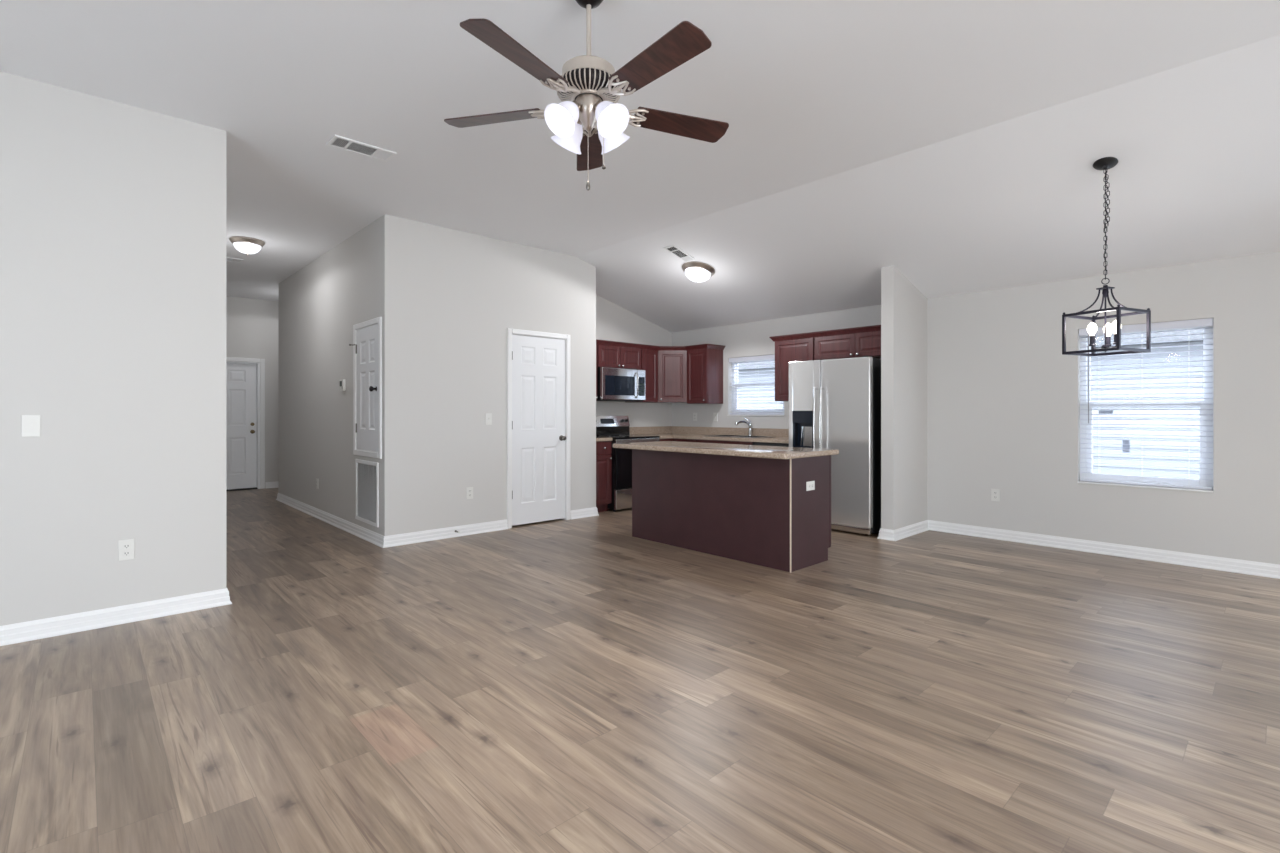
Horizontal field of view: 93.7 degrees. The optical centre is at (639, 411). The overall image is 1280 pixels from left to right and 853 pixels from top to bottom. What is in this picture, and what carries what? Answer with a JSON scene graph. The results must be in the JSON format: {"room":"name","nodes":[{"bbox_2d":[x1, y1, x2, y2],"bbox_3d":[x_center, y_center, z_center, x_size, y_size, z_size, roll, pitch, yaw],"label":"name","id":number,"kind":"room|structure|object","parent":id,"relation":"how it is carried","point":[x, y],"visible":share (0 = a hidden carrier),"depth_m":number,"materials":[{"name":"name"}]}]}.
{"room":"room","nodes":[
{"label":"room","id":0,"kind":"room"},
{"bbox_2d":[0,71,225,625],"bbox_3d":[-6.082,-0.285,5.125,3.280,3.030,6.550,0,0,-43],"label":"wall","id":1,"kind":"structure","parent":0,"point":[113,214],"depth_m":3.46,"materials":[{"name":"white paint"}]},
{"bbox_2d":[21,415,39,436],"bbox_3d":[-3.288,0.075,3.239,0.072,0.118,0.018,0,0,-43],"label":"light switch","id":2,"kind":"object","parent":1,"relation":"attached to","point":[30,424],"visible":1,"depth_m":3.24,"materials":[{"name":"white plastic"}]},
{"bbox_2d":[0,587,231,645],"bbox_3d":[-6.042,1.180,5.123,3.276,0.100,6.546,0,0,-43],"label":"baseboard","id":3,"kind":"structure","parent":1,"relation":"attached to","point":[15,633],"depth_m":3.45,"materials":[{"name":"white wood"}]},
{"bbox_2d":[118,539,134,560],"bbox_3d":[-3.004,0.806,3.510,0.072,0.118,0.009,0,0,-43],"label":"wall outlet","id":4,"kind":"object","parent":1,"relation":"attached to","point":[126,548],"visible":1,"depth_m":3.51,"materials":[{"name":"white plastic"}]},
{"bbox_2d":[123,544,129,548],"bbox_3d":[-3.002,0.785,3.508,0.034,0.028,0.003,0,0,-43],"label":"receptacle","id":5,"kind":"object","parent":4,"relation":"attached to","point":[125,546],"depth_m":3.51,"materials":[{"name":"white plastic"}]},
{"bbox_2d":[123,551,129,555],"bbox_3d":[-3.002,0.827,3.508,0.034,0.028,0.003,0,0,-43],"label":"receptacle","id":6,"kind":"object","parent":4,"relation":"attached to","point":[125,553],"depth_m":3.51,"materials":[{"name":"white plastic"}]},
{"bbox_2d":[226,296,278,481],"bbox_3d":[-5.490,-0.285,9.098,3.240,3.030,1.820,0,0,-43],"label":"wall","id":7,"kind":"structure","parent":0,"point":[252,325],"depth_m":9.66,"materials":[{"name":"white paint"}]},
{"bbox_2d":[226,357,264,490],"bbox_3d":[-6.459,0.190,9.331,1.052,2.081,0.158,0,0,-43],"label":"door","id":8,"kind":"structure","parent":7,"relation":"in","point":[245,377],"depth_m":9.52,"materials":[{"name":"white paint"}]},
{"bbox_2d":[265,481,278,488],"bbox_3d":[-5.455,1.180,10.164,1.535,0.100,0.026,0,0,-43],"label":"baseboard","id":9,"kind":"structure","parent":7,"relation":"attached to","point":[267,484],"depth_m":9.70,"materials":[{"name":"white"}]},
{"bbox_2d":[279,218,379,533],"bbox_3d":[-3.116,-0.285,7.544,1.680,3.030,3.910,0,0,-43],"label":"wall","id":10,"kind":"structure","parent":0,"point":[320,304],"depth_m":6.81,"materials":[{"name":"white paint"}]},
{"bbox_2d":[340,379,345,390],"bbox_3d":[-3.125,-0.280,6.300,0.030,0.120,0.120,0,0,-43],"label":"thermostat","id":11,"kind":"object","parent":10,"relation":"attached to","point":[343,381],"visible":1,"depth_m":6.26,"materials":[{"name":"white plastic"}]},
{"bbox_2d":[349,317,381,458],"bbox_3d":[-2.608,-0.223,5.800,0.175,1.307,0.747,0,0,-43],"label":"door","id":12,"kind":"structure","parent":10,"relation":"in","point":[367,335],"depth_m":5.76,"materials":[{"name":"white paint"}]},
{"bbox_2d":[355,459,378,526],"bbox_3d":[-2.615,0.770,5.808,0.074,0.600,0.615,0,0,-43],"label":"air vent","id":13,"kind":"object","parent":10,"relation":"in","point":[367,497],"visible":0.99,"depth_m":5.78,"materials":[{"name":"white metal"}]},
{"bbox_2d":[276,493,507,547],"bbox_3d":[-3.124,1.180,7.461,1.606,0.100,4.072,0,0,-43],"label":"baseboard","id":14,"kind":"structure","parent":10,"relation":"attached to","point":[382,541],"depth_m":5.98,"materials":[{"name":"white wood"}]},
{"bbox_2d":[380,214,595,535],"bbox_3d":[-1.658,-0.285,6.551,2.460,3.030,0.690,0,0,-43],"label":"wall","id":15,"kind":"structure","parent":0,"point":[450,298],"depth_m":5.96,"materials":[{"name":"white paint"}]},
{"bbox_2d":[466,487,472,498],"bbox_3d":[-1.709,0.814,6.026,0.072,0.118,0.009,0,0,-43],"label":"wall outlet","id":16,"kind":"object","parent":15,"relation":"attached to","point":[469,490],"visible":1,"depth_m":6.02,"materials":[{"name":"white plastic"}]},
{"bbox_2d":[485,413,491,424],"bbox_3d":[-1.552,0.073,6.166,0.072,0.118,0.018,0,0,-43],"label":"light switch","id":17,"kind":"object","parent":15,"relation":"attached to","point":[488,416],"visible":1,"depth_m":6.17,"materials":[{"name":"white plastic"}]},
{"bbox_2d":[507,328,569,528],"bbox_3d":[-1.120,0.174,6.617,0.815,2.112,0.168,0,0,-43],"label":"door","id":18,"kind":"structure","parent":15,"relation":"in","point":[538,363],"depth_m":6.59,"materials":[{"name":"white paint"}]},
{"bbox_2d":[570,507,598,519],"bbox_3d":[-0.671,1.180,7.036,0.406,0.100,0.106,0,0,-43],"label":"baseboard","id":19,"kind":"structure","parent":15,"relation":"attached to","point":[587,512],"depth_m":6.99,"materials":[{"name":"white"}]},
{"bbox_2d":[596,294,671,426],"bbox_3d":[-1.158,-0.260,7.570,4.360,2.981,0.120,0,0,-43],"label":"wall","id":20,"kind":"structure","parent":0,"point":[614,322],"depth_m":8.46,"materials":[{"name":"white paint"}]},
{"bbox_2d":[596,345,597,400],"bbox_3d":[-0.752,-0.497,7.613,0.303,0.714,0.371,0,0,-43],"label":"upper cabinet","id":21,"kind":"object","parent":20,"relation":"attached to","point":[596,345],"visible":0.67,"depth_m":7.59,"materials":[{"name":"brown wood"}]},
{"bbox_2d":[596,339,643,369],"bbox_3d":[-0.457,-0.741,7.881,1.030,0.342,0.380,0,0,-43],"label":"upper cabinet","id":22,"kind":"object","parent":20,"relation":"attached to","point":[610,354],"visible":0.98,"depth_m":7.84,"materials":[{"name":"brown wood"}]},
{"bbox_2d":[597,367,644,401],"bbox_3d":[-0.326,-0.355,7.938,0.750,0.424,0.464,0,0,-43],"label":"microwave","id":23,"kind":"object","parent":22,"relation":"attached to","point":[613,384],"visible":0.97,"depth_m":7.75,"materials":[{"name":"silver metal"}]},
{"bbox_2d":[636,344,659,402],"bbox_3d":[0.040,-0.523,8.344,0.326,0.777,0.380,0,0,-43],"label":"upper cabinet","id":24,"kind":"object","parent":20,"relation":"attached to","point":[649,353],"visible":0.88,"depth_m":8.24,"materials":[{"name":"brown wood"}]},
{"bbox_2d":[647,346,686,402],"bbox_3d":[0.460,-0.523,8.560,0.642,0.777,0.635,0,0,-43],"label":"upper cabinet","id":25,"kind":"object","parent":20,"relation":"attached to","point":[672,360],"visible":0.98,"depth_m":8.34,"materials":[{"name":"brown wood"}]},
{"bbox_2d":[0,488,1279,852],"bbox_3d":[-1.294,1.280,4.171,9.590,0.100,14.870,0,0,-43],"label":"floor","id":26,"kind":"structure","parent":0,"point":[581,685],"depth_m":2.49,"materials":[{"name":"brown wood"}]},
{"bbox_2d":[596,441,611,511],"bbox_3d":[-0.658,0.792,7.509,0.300,0.875,0.651,0,0,-43],"label":"base cabinet","id":27,"kind":"object","parent":26,"relation":"on","point":[603,448],"visible":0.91,"depth_m":7.32,"materials":[{"name":"brown wood"}]},
{"bbox_2d":[596,437,611,441],"bbox_3d":[-0.663,0.283,7.515,0.300,0.143,0.634,0,0,-43],"label":"countertop","id":28,"kind":"structure","parent":27,"relation":"on","point":[597,438],"depth_m":7.32,"materials":[{"name":"beige stone"}]},
{"bbox_2d":[596,416,659,511],"bbox_3d":[-0.230,0.640,7.835,0.759,1.180,0.747,0,0,-43],"label":"electric range","id":29,"kind":"object","parent":26,"relation":"on","point":[617,428],"visible":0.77,"depth_m":7.48,"materials":[{"name":"black metal"}]},
{"bbox_2d":[596,435,659,438],"bbox_3d":[-0.218,0.324,7.823,0.759,0.023,0.590,0,0,-43],"label":"cooktop","id":30,"kind":"object","parent":29,"relation":"in","point":[611,436],"depth_m":7.67,"materials":[{"name":"black glass"}]},
{"bbox_2d":[660,438,697,441],"bbox_3d":[0.494,0.792,8.307,0.933,0.875,1.048,0,0,-43],"label":"base cabinet","id":31,"kind":"object","parent":26,"relation":"on","point":[667,439],"visible":0.02,"depth_m":8.01,"materials":[{"name":"brown wood"}]},
{"bbox_2d":[630,426,788,442],"bbox_3d":[1.005,0.283,7.759,0.934,0.143,2.549,0,0,-43],"label":"countertop","id":32,"kind":"structure","parent":31,"relation":"on","point":[680,432],"depth_m":8.07,"materials":[{"name":"beige stone"}]},
{"bbox_2d":[705,435,775,437],"bbox_3d":[1.282,0.402,7.711,0.425,0.187,0.820,0,0,-43],"label":"sink","id":33,"kind":"object","parent":32,"relation":"in","point":[744,436],"visible":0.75,"depth_m":7.69,"materials":[{"name":"silver metal"}]},
{"bbox_2d":[735,418,751,435],"bbox_3d":[1.347,0.191,7.832,0.246,0.234,0.075,0,0,-13],"label":"kitchen faucet","id":34,"kind":"object","parent":32,"relation":"on","point":[748,423],"visible":1,"depth_m":7.83,"materials":[{"name":"silver metal"}]},
{"bbox_2d":[697,439,752,444],"bbox_3d":[1.255,0.792,7.697,0.649,0.875,0.878,0,0,-43],"label":"base cabinet","id":35,"kind":"object","parent":26,"relation":"on","point":[698,440],"visible":0.02,"depth_m":7.47,"materials":[{"name":"brown wood"}]},
{"bbox_2d":[632,449,830,572],"bbox_3d":[0.777,0.792,5.483,0.656,0.875,1.813,0,0,-43],"label":"kitchen island","id":36,"kind":"object","parent":26,"relation":"on","point":[753,510],"visible":0.95,"depth_m":5.00,"materials":[{"name":"brown wood"}]},
{"bbox_2d":[613,441,838,458],"bbox_3d":[0.697,0.334,5.485,0.815,0.042,2.020,0,0,-43],"label":"island countertop","id":37,"kind":"structure","parent":36,"relation":"on","point":[773,452],"depth_m":5.15,"materials":[{"name":"beige stone"}]},
{"bbox_2d":[806,481,814,490],"bbox_3d":[1.362,0.589,4.786,0.118,0.072,0.009,0,0,-43],"label":"wall outlet","id":38,"kind":"object","parent":36,"relation":"attached to","point":[810,485],"visible":1,"depth_m":4.78,"materials":[{"name":"white plastic"}]},
{"bbox_2d":[753,442,788,446],"bbox_3d":[1.770,0.795,7.157,0.615,0.870,0.605,0,0,-43],"label":"dishwasher","id":39,"kind":"object","parent":26,"relation":"on","point":[754,443],"visible":0.14,"depth_m":6.97,"materials":[{"name":"black"}]},
{"bbox_2d":[789,356,880,534],"bbox_3d":[2.203,0.337,6.460,0.893,1.787,0.925,0,0,-43],"label":"refrigerator","id":40,"kind":"object","parent":26,"relation":"on","point":[834,403],"visible":0.68,"depth_m":6.06,"materials":[{"name":"silver metal"}]},
{"bbox_2d":[0,0,1279,301],"bbox_3d":[-2.211,-1.875,3.318,7.084,0.150,14.870,0,0,-43],"label":"ceiling","id":41,"kind":"structure","parent":0,"point":[806,91],"depth_m":3.30,"materials":[{"name":"white paint"}]},
{"bbox_2d":[226,257,243,262],"bbox_3d":[-4.864,-1.795,7.016,0.360,0.010,0.180,0,0,-43],"label":"ceiling vent","id":42,"kind":"object","parent":41,"relation":"in","point":[227,258],"visible":0.48,"depth_m":7.06,"materials":[{"name":"white"}]},
{"bbox_2d":[229,236,264,255],"bbox_3d":[-4.122,-1.721,6.300,0.316,0.158,0.316,0,0,-43],"label":"dome light","id":43,"kind":"object","parent":41,"relation":"attached to","point":[247,245],"visible":1,"depth_m":6.21,"materials":[{"name":"white glass"}]},
{"bbox_2d":[326,135,396,161],"bbox_3d":[-1.898,-1.795,4.094,0.400,0.010,0.190,0,0,-43],"label":"ceiling vent","id":44,"kind":"object","parent":41,"relation":"in","point":[339,142],"visible":1,"depth_m":4.09,"materials":[{"name":"white metal"}]},
{"bbox_2d":[444,0,728,189],"bbox_3d":[-0.193,-1.370,2.516,1.274,0.860,1.238,0,0,-43],"label":"ceiling fan","id":45,"kind":"object","parent":41,"relation":"hanging from","point":[589,87],"visible":1,"depth_m":2.46,"materials":[{"name":"brown wood"}]},
{"bbox_2d":[881,266,926,529],"bbox_3d":[2.679,-0.086,6.061,0.800,2.632,0.122,0,0,-43],"label":"wall","id":46,"kind":"structure","parent":0,"point":[903,306],"depth_m":5.86,"materials":[{"name":"white paint"}]},
{"bbox_2d":[576,35,1279,332],"bbox_3d":[1.298,-1.544,6.585,2.506,0.813,14.870,0,0,-43],"label":"ceiling","id":47,"kind":"structure","parent":0,"point":[1018,201],"depth_m":4.58,"materials":[{"name":"white paint"}]},
{"bbox_2d":[663,245,695,262],"bbox_3d":[0.421,-1.674,6.356,0.349,0.100,0.160,0,0,-43],"label":"ceiling vent","id":48,"kind":"object","parent":47,"relation":"in","point":[674,250],"visible":1,"depth_m":6.35,"materials":[{"name":"white metal"}]},
{"bbox_2d":[682,261,714,281],"bbox_3d":[0.646,-1.531,6.640,0.363,0.198,0.371,0,0,-21],"label":"dome light","id":49,"kind":"object","parent":47,"relation":"attached to","point":[694,271],"visible":1,"depth_m":6.53,"materials":[{"name":"white glass"}]},
{"bbox_2d":[1062,157,1150,355],"bbox_3d":[3.024,-1.008,3.899,0.337,1.253,0.337,0,0,-24],"label":"lantern pendant","id":50,"kind":"object","parent":47,"relation":"hanging from","point":[1105,163],"visible":1,"depth_m":3.89,"materials":[{"name":"black metal"}]},
{"bbox_2d":[1087,322,1101,348],"bbox_3d":[2.972,-0.495,3.912,0.065,0.186,0.095,0,0,-43],"label":"bulb","id":51,"kind":"object","parent":50,"relation":"attached to","point":[1092,328],"depth_m":3.91,"materials":[{"name":"white glass"}]},
{"bbox_2d":[1103,323,1112,345],"bbox_3d":[3.063,-0.495,3.930,0.102,0.186,0.056,0,0,-43],"label":"bulb","id":52,"kind":"object","parent":50,"relation":"attached to","point":[1107,330],"depth_m":3.93,"materials":[{"name":"white glass"}]},
{"bbox_2d":[1111,320,1121,347],"bbox_3d":[3.030,-0.495,3.845,0.071,0.186,0.092,0,0,-43],"label":"bulb","id":53,"kind":"object","parent":50,"relation":"attached to","point":[1113,327],"depth_m":3.82,"materials":[{"name":"white glass"}]},
{"bbox_2d":[672,251,1279,564],"bbox_3d":[3.722,0.000,5.644,0.160,2.460,9.590,0,0,-43],"label":"wall","id":54,"kind":"structure","parent":0,"point":[1003,396],"depth_m":5.42,"materials":[{"name":"white paint"}]},
{"bbox_2d":[693,413,696,420],"bbox_3d":[0.795,0.070,8.664,0.009,0.118,0.072,0,0,-43],"label":"wall outlet","id":55,"kind":"object","parent":54,"relation":"attached to","point":[694,414],"visible":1,"depth_m":8.66,"materials":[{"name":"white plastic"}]},
{"bbox_2d":[685,344,724,403],"bbox_3d":[0.897,-0.513,8.283,0.380,0.797,0.413,0,0,-43],"label":"upper cabinet","id":56,"kind":"object","parent":54,"relation":"attached to","point":[704,361],"visible":1,"depth_m":8.18,"materials":[{"name":"brown wood"}]},
{"bbox_2d":[713,413,717,420],"bbox_3d":[1.051,0.070,8.383,0.018,0.118,0.072,0,0,-43],"label":"light switch","id":57,"kind":"object","parent":54,"relation":"attached to","point":[715,415],"visible":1,"depth_m":8.38,"materials":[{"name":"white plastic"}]},
{"bbox_2d":[727,359,783,415],"bbox_3d":[1.562,-0.345,7.944,0.168,0.790,0.900,0,0,-43],"label":"window","id":58,"kind":"structure","parent":54,"relation":"in","point":[734,397],"depth_m":8.11,"materials":[{"name":"white plastic"}]},
{"bbox_2d":[729,354,783,414],"bbox_3d":[1.547,-0.352,7.929,0.062,0.773,0.892,0,0,-43],"label":"window blind","id":59,"kind":"object","parent":58,"relation":"attached to","point":[762,357],"visible":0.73,"depth_m":7.97,"materials":[{"name":"white plastic"}]},
{"bbox_2d":[769,332,814,401],"bbox_3d":[1.906,-0.521,7.199,0.380,0.782,0.578,0,0,-43],"label":"upper cabinet","id":60,"kind":"object","parent":54,"relation":"attached to","point":[793,347],"visible":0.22,"depth_m":7.14,"materials":[{"name":"brown wood"}]},
{"bbox_2d":[812,325,880,359],"bbox_3d":[2.446,-0.751,6.618,0.380,0.322,1.005,0,0,-43],"label":"upper cabinet","id":61,"kind":"object","parent":54,"relation":"attached to","point":[866,340],"visible":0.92,"depth_m":6.57,"materials":[{"name":"brown wood"}]},
{"bbox_2d":[991,489,999,500],"bbox_3d":[3.446,0.805,5.817,0.009,0.118,0.072,0,0,-43],"label":"wall outlet","id":62,"kind":"object","parent":54,"relation":"attached to","point":[995,493],"visible":1,"depth_m":5.81,"materials":[{"name":"white plastic"}]},
{"bbox_2d":[877,520,1279,578],"bbox_3d":[3.692,1.180,4.952,0.826,0.100,3.178,0,0,-43],"label":"baseboard","id":63,"kind":"structure","parent":54,"relation":"attached to","point":[1142,553],"depth_m":5.23,"materials":[{"name":"white wood"}]},
{"bbox_2d":[1077,319,1213,492],"bbox_3d":[4.243,-0.055,5.064,0.168,1.370,0.874,0,0,-43],"label":"window","id":64,"kind":"structure","parent":54,"relation":"in","point":[1086,429],"depth_m":4.99,"materials":[{"name":"white plastic"}]},
{"bbox_2d":[1079,318,1212,489],"bbox_3d":[4.225,-0.062,5.048,0.068,1.353,0.866,0,0,-43],"label":"window blind","id":65,"kind":"object","parent":64,"relation":"attached to","point":[1208,321],"visible":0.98,"depth_m":4.99,"materials":[{"name":"white plastic"}]},
{"label":"outside","id":66,"kind":"structure","parent":0,"visible":0},
{"bbox_3d":[13.699,1.530,19.583,33.260,0.100,60.000,0,0,-43],"label":"lawn","id":67,"kind":"structure","parent":66,"visible":0},
{"bbox_2d":[738,329,1202,478],"bbox_3d":[8.558,-0.645,12.748,6.900,4.250,25.600,0,0,-43],"label":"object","id":68,"kind":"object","parent":67,"relation":"on","point":[1140,431],"visible":0.02,"depth_m":9.16,"materials":[{"name":"grey"}]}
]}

